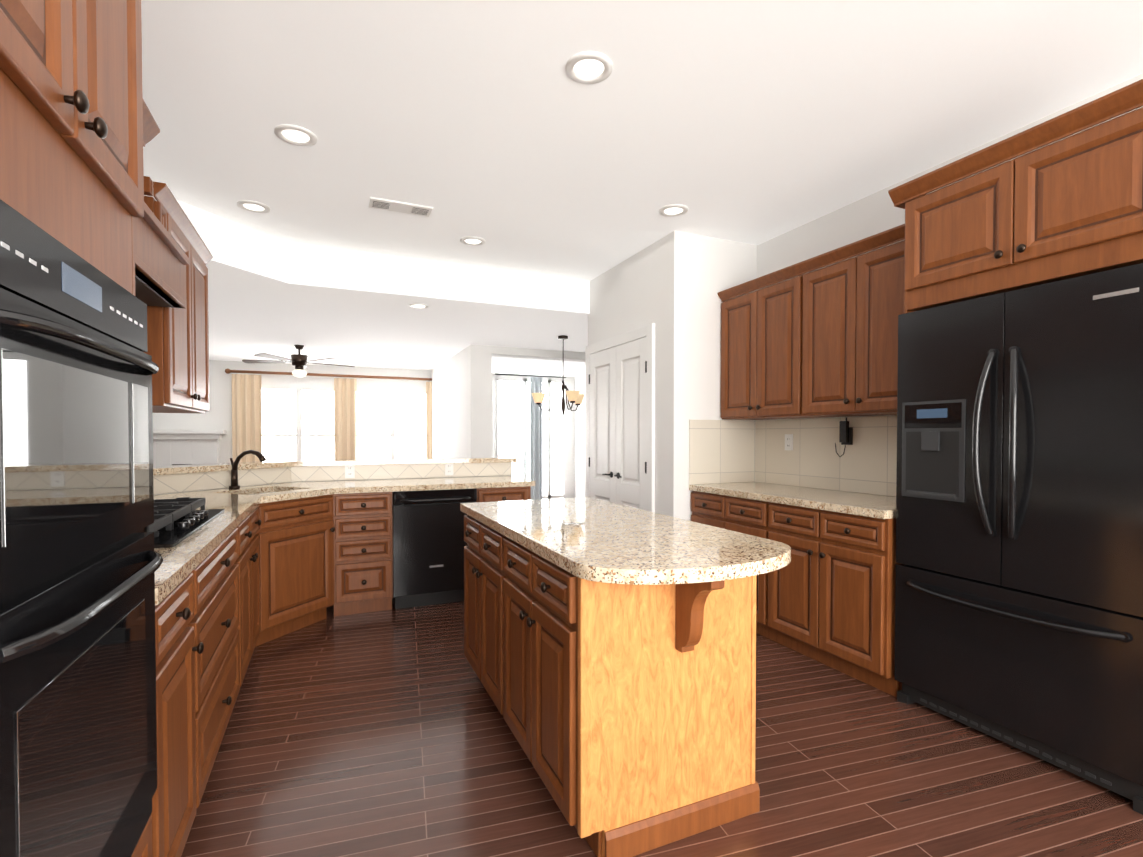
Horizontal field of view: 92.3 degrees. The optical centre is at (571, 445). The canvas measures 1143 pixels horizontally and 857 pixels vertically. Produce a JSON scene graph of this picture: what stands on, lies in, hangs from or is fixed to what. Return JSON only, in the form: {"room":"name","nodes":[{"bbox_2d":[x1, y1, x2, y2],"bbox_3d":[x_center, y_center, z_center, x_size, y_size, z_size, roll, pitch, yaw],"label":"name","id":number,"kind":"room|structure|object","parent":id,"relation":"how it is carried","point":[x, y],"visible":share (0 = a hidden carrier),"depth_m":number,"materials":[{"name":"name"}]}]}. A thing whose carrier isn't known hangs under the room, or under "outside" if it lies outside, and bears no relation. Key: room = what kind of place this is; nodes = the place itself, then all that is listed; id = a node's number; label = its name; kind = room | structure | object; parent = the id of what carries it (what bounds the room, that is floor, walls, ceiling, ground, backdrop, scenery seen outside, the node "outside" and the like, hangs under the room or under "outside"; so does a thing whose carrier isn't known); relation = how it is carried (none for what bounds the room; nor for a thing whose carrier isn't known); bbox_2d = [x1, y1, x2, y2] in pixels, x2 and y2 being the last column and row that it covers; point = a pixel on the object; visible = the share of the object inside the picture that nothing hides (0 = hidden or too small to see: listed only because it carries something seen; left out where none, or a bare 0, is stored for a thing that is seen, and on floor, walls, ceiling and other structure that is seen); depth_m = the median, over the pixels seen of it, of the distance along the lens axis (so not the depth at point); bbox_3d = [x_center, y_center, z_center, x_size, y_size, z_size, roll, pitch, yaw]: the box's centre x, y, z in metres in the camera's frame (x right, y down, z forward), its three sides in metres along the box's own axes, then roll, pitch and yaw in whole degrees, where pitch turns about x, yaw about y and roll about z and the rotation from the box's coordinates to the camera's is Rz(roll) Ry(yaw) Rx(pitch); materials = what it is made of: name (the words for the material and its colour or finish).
{"room":"kitchen","nodes":[
{"label":"kitchen","id":0,"kind":"room"},
{"bbox_2d":[153,457,516,494],"bbox_3d":[-1.562,0.657,4.216,2.552,1.070,1.038,0,1,-24],"label":"backsplash","id":1,"kind":"structure","parent":0,"point":[169,479],"depth_m":4.29,"materials":[{"name":"tile"}]},
{"bbox_2d":[345,465,354,477],"bbox_3d":[-1.776,0.203,4.394,0.072,0.116,0.007,0,1,-24],"label":"outlet","id":2,"kind":"object","parent":1,"relation":"attached to","point":[349,471],"visible":0.98,"depth_m":4.39,"materials":[{"name":"white plastic"}]},
{"bbox_2d":[445,464,452,475],"bbox_3d":[-1.051,0.198,4.715,0.072,0.116,0.007,0,1,-24],"label":"outlet","id":3,"kind":"object","parent":1,"relation":"attached to","point":[448,469],"visible":0.98,"depth_m":4.71,"materials":[{"name":"white plastic"}]},
{"bbox_2d":[153,360,574,497],"bbox_3d":[-3.900,-0.159,9.187,8.900,2.530,0.150,0,1,-24],"label":"wall","id":4,"kind":"structure","parent":0,"point":[218,416],"depth_m":8.81,"materials":[{"name":"paint"}]},
{"bbox_2d":[225,368,431,380],"bbox_3d":[-3.742,-1.149,9.063,3.382,0.080,0.150,0,1,-24],"label":"curtain rod","id":5,"kind":"object","parent":4,"relation":"attached to","point":[227,371],"visible":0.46,"depth_m":8.93,"materials":[{"name":"brown wood"}]},
{"bbox_2d":[232,374,261,461],"bbox_3d":[-5.012,0.000,8.482,0.400,2.196,0.082,0,1,-24],"label":"curtain","id":6,"kind":"object","parent":5,"relation":"hanging from","point":[246,414],"visible":0.65,"depth_m":8.47,"materials":[{"name":"beige fabric"}]},
{"bbox_2d":[334,378,356,458],"bbox_3d":[-3.723,-0.010,9.052,0.343,2.196,0.088,0,1,-24],"label":"curtain","id":7,"kind":"object","parent":5,"relation":"hanging from","point":[345,413],"visible":0.73,"depth_m":9.05,"materials":[{"name":"beige fabric"}]},
{"bbox_2d":[426,382,431,457],"bbox_3d":[-2.404,-0.020,9.637,0.284,2.196,0.087,0,1,-24],"label":"curtain","id":8,"kind":"object","parent":5,"relation":"hanging from","point":[428,419],"visible":0.29,"depth_m":9.59,"materials":[{"name":"beige fabric"}]},
{"bbox_2d":[261,384,425,460],"bbox_3d":[-3.716,-0.172,9.146,2.811,1.597,0.050,0,1,-24],"label":"window","id":9,"kind":"structure","parent":4,"relation":"in","point":[297,422],"depth_m":9.05,"materials":[{"name":"white"}]},
{"bbox_2d":[494,376,563,498],"bbox_3d":[-0.308,-0.104,10.664,2.453,2.368,0.030,0,1,-24],"label":"glass door","id":10,"kind":"structure","parent":4,"relation":"in","point":[511,416],"depth_m":10.40,"materials":[{"name":"white"}]},
{"bbox_2d":[144,195,589,313],"bbox_3d":[-1.251,-1.407,4.352,3.305,0.329,1.035,0,1,-24],"label":"bulkhead","id":11,"kind":"object","parent":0,"point":[218,234],"visible":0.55,"depth_m":4.44,"materials":[{"name":"paint"}]},
{"bbox_2d":[206,247,589,376],"bbox_3d":[-2.679,-1.316,6.402,8.900,0.080,6.195,0,1,-24],"label":"ceiling","id":12,"kind":"structure","parent":0,"point":[251,314],"depth_m":5.78,"materials":[{"name":"paint"}]},
{"bbox_2d":[242,345,354,376],"bbox_3d":[-3.512,-1.082,7.091,1.331,0.410,1.272,0,1,-24],"label":"ceiling fan","id":13,"kind":"object","parent":12,"relation":"hanging from","point":[299,361],"visible":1,"depth_m":6.97,"materials":[{"name":"brown metal"}]},
{"bbox_2d":[409,303,428,307],"bbox_3d":[-1.360,-1.245,4.886,0.170,0.008,0.170,0,1,-24],"label":"recessed light","id":14,"kind":"object","parent":12,"relation":"in","point":[417,305],"visible":1,"depth_m":4.86,"materials":[{"name":"white"}]},
{"bbox_2d":[495,374,565,377],"bbox_3d":[-0.753,-1.312,10.321,1.409,0.024,0.024,0,1,-24],"label":"curtain rod","id":15,"kind":"object","parent":12,"relation":"attached to","point":[530,375],"visible":1,"depth_m":10.32,"materials":[{"name":"black metal"}]},
{"bbox_2d":[530,377,541,499],"bbox_3d":[-0.665,-0.114,10.380,0.234,2.358,0.063,0,1,-24],"label":"curtain","id":16,"kind":"object","parent":15,"relation":"hanging from","point":[536,440],"visible":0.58,"depth_m":10.38,"materials":[{"name":"grey fabric"}]},
{"bbox_2d":[532,335,584,415],"bbox_3d":[-0.067,-0.808,6.338,0.668,0.932,0.611,0,1,-24],"label":"chandelier","id":17,"kind":"object","parent":12,"relation":"hanging from","point":[576,397],"visible":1,"depth_m":6.39,"materials":[{"name":"brown metal"}]},
{"bbox_2d":[431,344,491,457],"bbox_3d":[-1.761,-0.121,8.411,0.272,2.480,3.000,0,1,-24],"label":"wall","id":18,"kind":"structure","parent":0,"point":[461,381],"depth_m":7.34,"materials":[{"name":"paint"}]},
{"bbox_2d":[492,346,584,361],"bbox_3d":[0.072,-1.274,7.698,2.521,0.150,0.250,0,1,-24],"label":"header beam","id":19,"kind":"structure","parent":0,"point":[516,352],"depth_m":7.36,"materials":[{"name":"paint"}]},
{"bbox_2d":[575,375,584,497],"bbox_3d":[1.171,-0.148,8.536,0.150,2.530,5.140,0,1,-24],"label":"wall","id":20,"kind":"structure","parent":0,"point":[580,446],"depth_m":10.62,"materials":[{"name":"paint"}]},
{"bbox_2d":[588,236,664,514],"bbox_3d":[0.487,-0.237,4.700,0.140,2.840,1.320,0,1,-24],"label":"wall","id":21,"kind":"structure","parent":0,"point":[627,294],"depth_m":4.35,"materials":[{"name":"paint"}]},
{"bbox_2d":[585,323,654,511],"bbox_3d":[0.366,0.123,4.711,0.072,2.120,1.185,0,1,-24],"label":"pantry doors","id":22,"kind":"structure","parent":21,"relation":"in","point":[620,419],"depth_m":4.61,"materials":[{"name":"white wood"}]},
{"bbox_2d":[141,0,1142,280],"bbox_3d":[0.503,-1.549,1.345,4.345,0.100,7.390,0,1,-24],"label":"ceiling","id":23,"kind":"structure","parent":0,"point":[515,146],"depth_m":2.46,"materials":[{"name":"paint"}]},
{"bbox_2d":[237,200,270,212],"bbox_3d":[-2.040,-1.530,3.522,0.190,0.011,0.190,0,1,-24],"label":"recessed light","id":24,"kind":"object","parent":23,"relation":"in","point":[252,206],"visible":0.92,"depth_m":3.52,"materials":[{"name":"white"}]},
{"bbox_2d":[274,124,316,146],"bbox_3d":[-1.349,-1.516,2.688,0.190,0.011,0.190,0,1,-24],"label":"recessed light","id":25,"kind":"object","parent":23,"relation":"in","point":[296,135],"visible":1,"depth_m":2.68,"materials":[{"name":"white"}]},
{"bbox_2d":[369,197,432,216],"bbox_3d":[-1.097,-1.530,3.524,0.380,0.012,0.150,0,1,-24],"label":"ceiling vent","id":26,"kind":"object","parent":23,"relation":"in","point":[398,206],"visible":1,"depth_m":3.51,"materials":[{"name":"white metal"}]},
{"bbox_2d":[460,236,485,245],"bbox_3d":[-0.744,-1.541,4.138,0.190,0.011,0.190,0,1,-24],"label":"recessed light","id":27,"kind":"object","parent":23,"relation":"in","point":[472,240],"visible":1,"depth_m":4.13,"materials":[{"name":"white"}]},
{"bbox_2d":[565,51,612,84],"bbox_3d":[0.070,-1.507,2.196,0.190,0.011,0.190,0,1,-24],"label":"recessed light","id":28,"kind":"object","parent":23,"relation":"in","point":[589,67],"visible":1,"depth_m":2.19,"materials":[{"name":"white"}]},
{"bbox_2d":[659,204,687,216],"bbox_3d":[0.666,-1.531,3.579,0.190,0.011,0.190,0,1,-24],"label":"recessed light","id":29,"kind":"object","parent":23,"relation":"in","point":[673,210],"visible":0.96,"depth_m":3.58,"materials":[{"name":"white"}]},
{"bbox_2d":[181,601,1142,856],"bbox_3d":[-1.364,1.264,3.471,9.200,0.120,13.000,0,1,-24],"label":"floor","id":30,"kind":"structure","parent":0,"point":[386,733],"depth_m":2.04,"materials":[{"name":"brown wood"}]},
{"bbox_2d":[0,0,151,856],"bbox_3d":[-1.088,-0.014,0.788,0.658,2.530,0.860,0,1,-24],"label":"tall cabinet","id":31,"kind":"object","parent":30,"relation":"on","point":[71,140],"visible":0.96,"depth_m":0.93,"materials":[{"name":"brown wood"}]},
{"bbox_2d":[0,199,162,856],"bbox_3d":[-1.045,0.263,0.812,0.637,1.142,0.715,0,1,-24],"label":"wall oven","id":32,"kind":"object","parent":31,"relation":"in","point":[81,560],"visible":1,"depth_m":0.84,"materials":[{"name":"black metal"}]},
{"bbox_2d":[151,548,202,856],"bbox_3d":[-1.351,0.786,1.361,0.630,0.910,0.416,0,1,-24],"label":"base cabinet","id":33,"kind":"object","parent":30,"relation":"on","point":[176,798],"depth_m":1.49,"materials":[{"name":"brown wood"}]},
{"bbox_2d":[153,430,226,466],"bbox_3d":[-5.768,0.445,8.123,1.102,1.359,0.280,0,1,-24],"label":"fireplace mantel","id":34,"kind":"object","parent":30,"relation":"on","point":[179,447],"visible":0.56,"depth_m":8.10,"materials":[{"name":"white wood"}]},
{"bbox_2d":[166,512,242,792],"bbox_3d":[-1.615,0.776,1.958,0.630,0.910,0.890,0,1,-24],"label":"base cabinet","id":35,"kind":"object","parent":30,"relation":"on","point":[221,539],"depth_m":2.07,"materials":[{"name":"brown wood"}]},
{"bbox_2d":[144,497,224,547],"bbox_3d":[-1.678,0.279,2.068,0.495,0.077,0.920,0,1,-24],"label":"cooktop","id":36,"kind":"object","parent":35,"relation":"in","point":[177,521],"visible":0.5,"depth_m":2.08,"materials":[{"name":"metal"}]},
{"bbox_2d":[154,492,262,678],"bbox_3d":[-1.955,0.762,2.729,0.630,0.910,0.796,0,1,-24],"label":"base cabinet","id":37,"kind":"object","parent":30,"relation":"on","point":[244,574],"depth_m":2.93,"materials":[{"name":"brown wood"}]},
{"bbox_2d":[263,516,338,642],"bbox_3d":[-1.739,0.859,3.499,0.413,0.690,0.413,0,1,-24],"label":"base cabinet","id":38,"kind":"object","parent":30,"relation":"on","point":[300,581],"depth_m":3.49,"materials":[{"name":"brown wood"}]},
{"bbox_2d":[229,450,265,488],"bbox_3d":[-2.154,0.159,3.648,0.239,0.264,0.239,0,1,-24],"label":"faucet","id":39,"kind":"object","parent":38,"relation":"on","point":[234,472],"visible":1,"depth_m":3.67,"materials":[{"name":"brown metal"}]},
{"bbox_2d":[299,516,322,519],"bbox_3d":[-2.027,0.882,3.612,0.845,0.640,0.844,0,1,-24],"label":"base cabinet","id":40,"kind":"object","parent":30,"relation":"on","point":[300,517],"depth_m":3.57,"materials":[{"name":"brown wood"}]},
{"bbox_2d":[331,479,392,615],"bbox_3d":[-1.585,0.738,4.134,0.362,0.910,0.651,0,1,-24],"label":"base cabinet","id":41,"kind":"object","parent":30,"relation":"on","point":[361,510],"depth_m":3.85,"materials":[{"name":"brown wood"}]},
{"bbox_2d":[383,477,482,507],"bbox_3d":[-1.127,0.735,4.336,0.639,0.910,0.651,0,1,-24],"label":"base cabinet","id":42,"kind":"object","parent":30,"relation":"on","point":[414,484],"depth_m":4.13,"materials":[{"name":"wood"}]},
{"bbox_2d":[392,488,476,608],"bbox_3d":[-1.103,0.758,4.282,0.604,0.865,0.661,0,1,-24],"label":"dishwasher","id":43,"kind":"object","parent":30,"relation":"on","point":[429,543],"visible":0.9,"depth_m":4.02,"materials":[{"name":"black metal"}]},
{"bbox_2d":[460,509,495,704],"bbox_3d":[-0.124,0.783,2.696,0.662,0.870,0.705,0,1,-24],"label":"base cabinet","id":44,"kind":"object","parent":30,"relation":"on","point":[480,537],"depth_m":2.55,"materials":[{"name":"brown wood"}]},
{"bbox_2d":[471,476,530,501],"bbox_3d":[-0.655,0.731,4.545,0.392,0.910,0.651,0,1,-24],"label":"base cabinet","id":45,"kind":"object","parent":30,"relation":"on","point":[495,488],"depth_m":4.27,"materials":[{"name":"brown wood"}]},
{"bbox_2d":[496,529,759,856],"bbox_3d":[0.167,0.794,2.043,0.666,0.870,0.725,0,1,-24],"label":"base cabinet","id":46,"kind":"object","parent":30,"relation":"on","point":[610,651],"depth_m":1.71,"materials":[{"name":"brown wood"}]},
{"bbox_2d":[460,497,790,596],"bbox_3d":[0.096,0.335,2.279,0.750,0.040,1.690,0,1,-24],"label":"countertop","id":47,"kind":"structure","parent":46,"relation":"on","point":[618,550],"depth_m":1.79,"materials":[{"name":"beige stone"}]},
{"bbox_2d":[689,487,760,634],"bbox_3d":[1.305,0.764,3.800,0.619,0.870,0.773,0,1,-24],"label":"base cabinet","id":48,"kind":"object","parent":30,"relation":"on","point":[738,513],"depth_m":3.61,"materials":[{"name":"brown wood"}]},
{"bbox_2d":[761,499,900,696],"bbox_3d":[1.618,0.776,3.093,0.619,0.870,0.773,0,1,-24],"label":"base cabinet","id":49,"kind":"object","parent":30,"relation":"on","point":[833,605],"depth_m":2.88,"materials":[{"name":"brown wood"}]},
{"bbox_2d":[689,483,895,514],"bbox_3d":[1.458,0.315,3.437,0.627,0.040,1.546,0,1,-24],"label":"countertop","id":50,"kind":"structure","parent":49,"relation":"on","point":[811,496],"depth_m":3.28,"materials":[{"name":"beige stone"}]},
{"bbox_2d":[888,79,1142,689],"bbox_3d":[1.992,-0.001,2.308,0.558,2.450,1.036,0,1,-24],"label":"enclosure","id":51,"kind":"object","parent":30,"relation":"on","point":[1069,207],"visible":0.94,"depth_m":2.13,"materials":[{"name":"brown wood"}]},
{"bbox_2d":[894,263,1142,814],"bbox_3d":[1.944,0.307,2.292,0.643,1.835,0.892,0,1,-24],"label":"fridge","id":52,"kind":"object","parent":30,"relation":"on","point":[1019,568],"visible":0.98,"depth_m":2.10,"materials":[{"name":"black metal"}]},
{"bbox_2d":[664,230,756,520],"bbox_3d":[1.130,-0.228,4.198,0.910,2.840,0.120,0,1,-24],"label":"wall","id":53,"kind":"structure","parent":0,"point":[701,271],"depth_m":4.02,"materials":[{"name":"paint"}]},
{"bbox_2d":[757,73,1142,419],"bbox_3d":[2.678,-0.184,1.635,0.150,2.840,5.820,0,1,-24],"label":"wall","id":54,"kind":"structure","parent":0,"point":[869,215],"depth_m":3.50,"materials":[{"name":"paint"}]},
{"bbox_2d":[717,264,796,419],"bbox_3d":[1.427,-0.665,3.829,0.352,0.945,0.773,0,1,-24],"label":"upper cabinet","id":55,"kind":"object","parent":54,"relation":"attached to","point":[759,326],"depth_m":3.72,"materials":[{"name":"brown wood"}]},
{"bbox_2d":[785,434,792,450],"bbox_3d":[1.561,-0.024,3.943,0.007,0.116,0.072,0,1,-24],"label":"electrical outlet","id":56,"kind":"object","parent":54,"relation":"attached to","point":[788,441],"visible":1,"depth_m":3.93,"materials":[{"name":"white plastic"}]},
{"bbox_2d":[835,417,852,456],"bbox_3d":[1.728,-0.052,3.512,0.050,0.255,0.127,0,1,-24],"label":"phone","id":57,"kind":"object","parent":54,"relation":"attached to","point":[845,434],"visible":1,"depth_m":3.46,"materials":[{"name":"black plastic"}]},
{"bbox_2d":[797,224,904,417],"bbox_3d":[1.739,-0.653,3.122,0.352,0.945,0.773,0,1,-24],"label":"upper cabinet","id":58,"kind":"object","parent":54,"relation":"attached to","point":[820,343],"depth_m":3.08,"materials":[{"name":"brown wood"}]},
{"bbox_3d":[-1.293,-0.160,0.244,0.150,2.840,6.485,0,1,-24],"label":"wall","id":59,"kind":"structure","parent":0,"visible":0},
{"bbox_2d":[134,99,189,308],"bbox_3d":[-1.718,-0.968,1.923,0.435,0.733,1.025,0,1,-24],"label":"range hood","id":60,"kind":"object","parent":59,"relation":"attached to","point":[161,258],"visible":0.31,"depth_m":2.15,"materials":[{"name":"brown wood"}]},
{"bbox_2d":[144,184,211,413],"bbox_3d":[-2.150,-0.657,2.804,0.352,0.946,0.920,0,1,-24],"label":"upper cabinet","id":61,"kind":"object","parent":59,"relation":"attached to","point":[178,344],"depth_m":2.71,"materials":[{"name":"brown wood"}]}
]}

